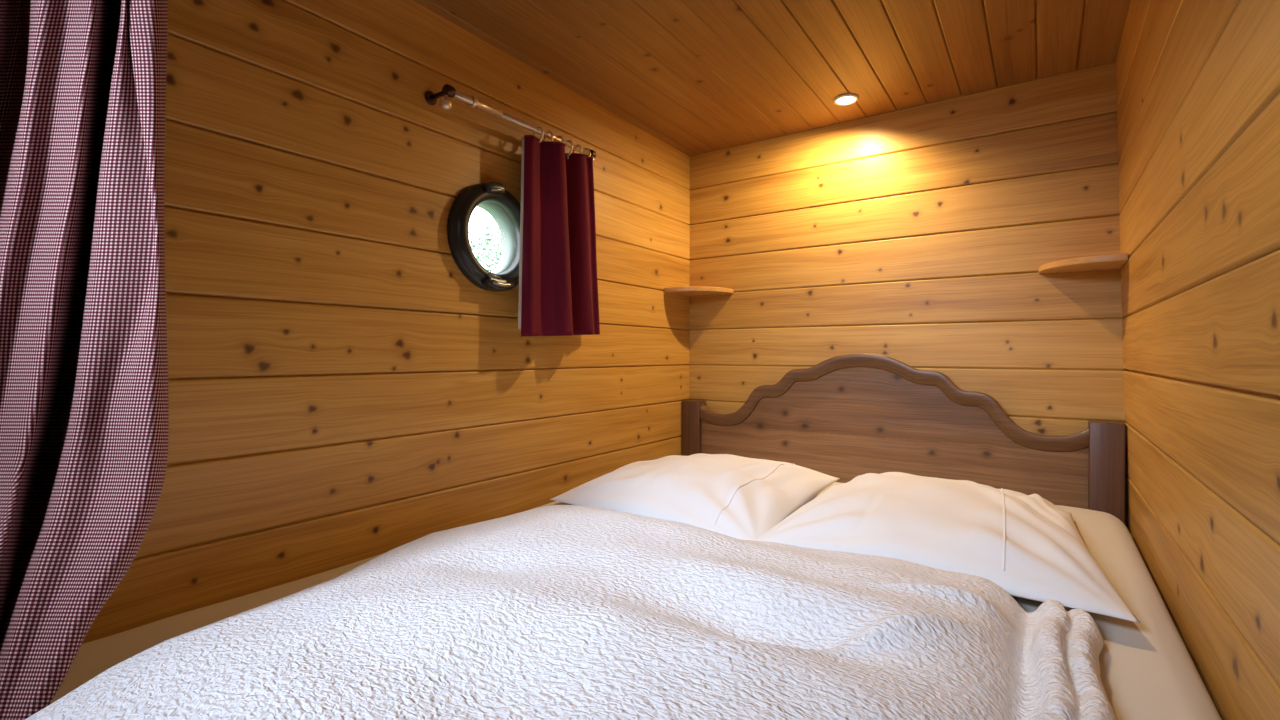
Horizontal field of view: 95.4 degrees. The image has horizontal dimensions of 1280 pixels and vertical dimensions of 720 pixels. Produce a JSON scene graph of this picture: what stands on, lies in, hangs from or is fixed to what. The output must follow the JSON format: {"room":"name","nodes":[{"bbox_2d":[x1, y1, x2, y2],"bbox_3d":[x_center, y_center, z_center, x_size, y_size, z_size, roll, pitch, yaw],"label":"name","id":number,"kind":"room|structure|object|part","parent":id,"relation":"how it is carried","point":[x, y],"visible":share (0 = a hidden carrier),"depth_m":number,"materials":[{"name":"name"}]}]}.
{"room":"ship interior","nodes":[
{"label":"ship interior","id":0,"kind":"room"},
{"bbox_2d":[82,0,689,643],"bbox_3d":[-0.821,0.106,0.968,0.008,1.953,3.650,0,1,35],"label":"wall","id":1,"kind":"structure","parent":0,"point":[341,393],"depth_m":1.27,"materials":[{"name":"brown wood"}]},
{"bbox_2d":[447,182,520,291],"bbox_3d":[-0.404,-0.327,1.570,0.112,0.286,0.286,0,1,35],"label":"window","id":2,"kind":"structure","parent":1,"relation":"in","point":[493,197],"depth_m":1.52,"materials":[{"name":"grey paint"}]},
{"bbox_2d":[425,84,595,161],"bbox_3d":[-0.321,-0.618,1.595,0.094,0.065,0.564,0,1,35],"label":"curtain rod","id":3,"kind":"object","parent":1,"relation":"attached to","point":[449,91],"visible":0.73,"depth_m":1.47,"materials":[{"name":"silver metal"}]},
{"bbox_3d":[-0.454,-0.604,1.361,0.027,0.041,0.028,0,1,35],"label":"knob","id":4,"kind":"part","parent":3,"relation":"part of","materials":[{"name":"gold metal"}]},
{"bbox_2d":[518,135,599,336],"bbox_3d":[-0.207,-0.337,1.708,0.090,0.546,0.354,0,1,35],"label":"window curtain","id":5,"kind":"object","parent":3,"relation":"hanging from","point":[558,282],"visible":1,"depth_m":1.63,"materials":[{"name":"red fabric"}]},
{"bbox_2d":[664,286,733,296],"bbox_3d":[0.234,-0.274,2.306,0.202,0.021,0.202,0,1,35],"label":"corner shelf","id":6,"kind":"object","parent":1,"relation":"attached to","point":[689,291],"visible":1,"depth_m":2.27,"materials":[{"name":"brown wood"}]},
{"bbox_2d":[413,0,1130,155],"bbox_3d":[-0.220,-0.839,0.545,1.510,0.005,3.650,0,1,35],"label":"ceiling","id":7,"kind":"structure","parent":0,"point":[698,77],"depth_m":1.59,"materials":[{"name":"brown wood"}]},
{"bbox_2d":[0,0,168,719],"bbox_3d":[-0.801,-0.219,0.730,0.346,1.282,0.225,0,1,-30],"label":"curtain","id":8,"kind":"object","parent":7,"relation":"hanging from","point":[84,390],"visible":1,"depth_m":0.73,"materials":[{"name":"fabric"}]},
{"bbox_2d":[833,93,858,105],"bbox_3d":[0.669,-0.843,1.892,0.080,0.012,0.080,0,1,35],"label":"recessed light","id":9,"kind":"object","parent":7,"relation":"in","point":[844,99],"visible":1,"depth_m":1.88,"materials":[{"name":"white"}]},
{"bbox_3d":[0.669,-0.842,1.892,0.056,0.012,0.056,0,1,35],"label":"bulb","id":10,"kind":"part","parent":9,"relation":"part of","materials":[{"name":"white glass"}]},
{"bbox_2d":[689,63,1127,526],"bbox_3d":[0.799,0.097,2.049,1.470,1.953,0.008,0,1,35],"label":"wall","id":11,"kind":"structure","parent":0,"point":[920,237],"depth_m":1.92,"materials":[{"name":"brown wood"}]},
{"bbox_2d":[1116,0,1279,719],"bbox_3d":[0.348,0.114,0.162,0.056,1.953,3.650,0,1,35],"label":"wall","id":12,"kind":"structure","parent":0,"point":[1198,81],"depth_m":0.80,"materials":[{"name":"brown wood"}]},
{"bbox_2d":[1039,253,1127,273],"bbox_3d":[1.230,-0.266,1.627,0.189,0.021,0.189,0,1,35],"label":"corner shelf","id":13,"kind":"object","parent":12,"relation":"attached to","point":[1110,261],"visible":1,"depth_m":1.59,"materials":[{"name":"brown wood"}]},
{"bbox_3d":[-0.219,1.060,0.567,1.510,0.008,3.600,0,1,35],"label":"floor","id":14,"kind":"structure","parent":0,"visible":0},
{"bbox_2d":[682,353,1125,524],"bbox_3d":[0.227,0.517,1.238,1.407,1.067,1.958,0,1,35],"label":"headboard","id":15,"kind":"object","parent":14,"relation":"on","point":[846,417],"visible":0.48,"depth_m":1.94,"materials":[{"name":"brown wood"}]},
{"bbox_2d":[49,482,1221,719],"bbox_3d":[0.192,0.529,1.183,1.414,0.245,1.948,0,1,35],"label":"mattress","id":16,"kind":"object","parent":15,"relation":"on","point":[1148,672],"visible":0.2,"depth_m":0.89,"materials":[{"name":"beige fabric"}]},
{"bbox_2d":[25,505,1116,719],"bbox_3d":[-0.081,0.499,0.781,1.167,0.362,1.118,0,1,35],"label":"quilt","id":17,"kind":"object","parent":16,"relation":"on","point":[552,612],"visible":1,"depth_m":0.72,"materials":[{"name":"white fabric"}]},
{"bbox_2d":[549,453,839,540],"bbox_3d":[0.182,0.351,1.702,0.659,0.119,0.704,0,1,35],"label":"pillow","id":18,"kind":"object","parent":16,"relation":"on","point":[739,497],"visible":0.9,"depth_m":1.51,"materials":[{"name":"white fabric"}]},
{"bbox_2d":[758,472,1139,622],"bbox_3d":[0.693,0.351,1.337,0.658,0.126,0.714,0,1,35],"label":"pillow","id":19,"kind":"object","parent":16,"relation":"on","point":[1032,548],"visible":0.96,"depth_m":1.14,"materials":[{"name":"white fabric"}]},
{"bbox_3d":[0.221,0.603,2.397,0.080,0.874,0.058,0,1,35],"label":"post","id":20,"kind":"part","parent":15,"relation":"part of","materials":[{"name":"brown wood"}]},
{"bbox_3d":[0.760,0.122,2.004,1.271,0.289,0.018,0,1,35],"label":"moulding","id":21,"kind":"part","parent":15,"relation":"part of","materials":[{"name":"brown wood"}]},
{"bbox_3d":[1.313,0.611,1.643,0.079,0.874,0.058,0,1,35],"label":"post","id":22,"kind":"part","parent":15,"relation":"part of","materials":[{"name":"brown wood"}]},
{"label":"outside","id":23,"kind":"structure","parent":0,"visible":0},
{"label":"ground","id":24,"kind":"structure","parent":23,"visible":0},
{"bbox_2d":[468,220,502,271],"bbox_3d":[-2.389,-0.536,10.117,2.093,3.720,2.081,0,1,35],"label":"tree","id":25,"kind":"object","parent":24,"relation":"on","point":[487,244],"visible":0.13,"depth_m":9.77,"materials":[{"name":"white plant"}]}
]}

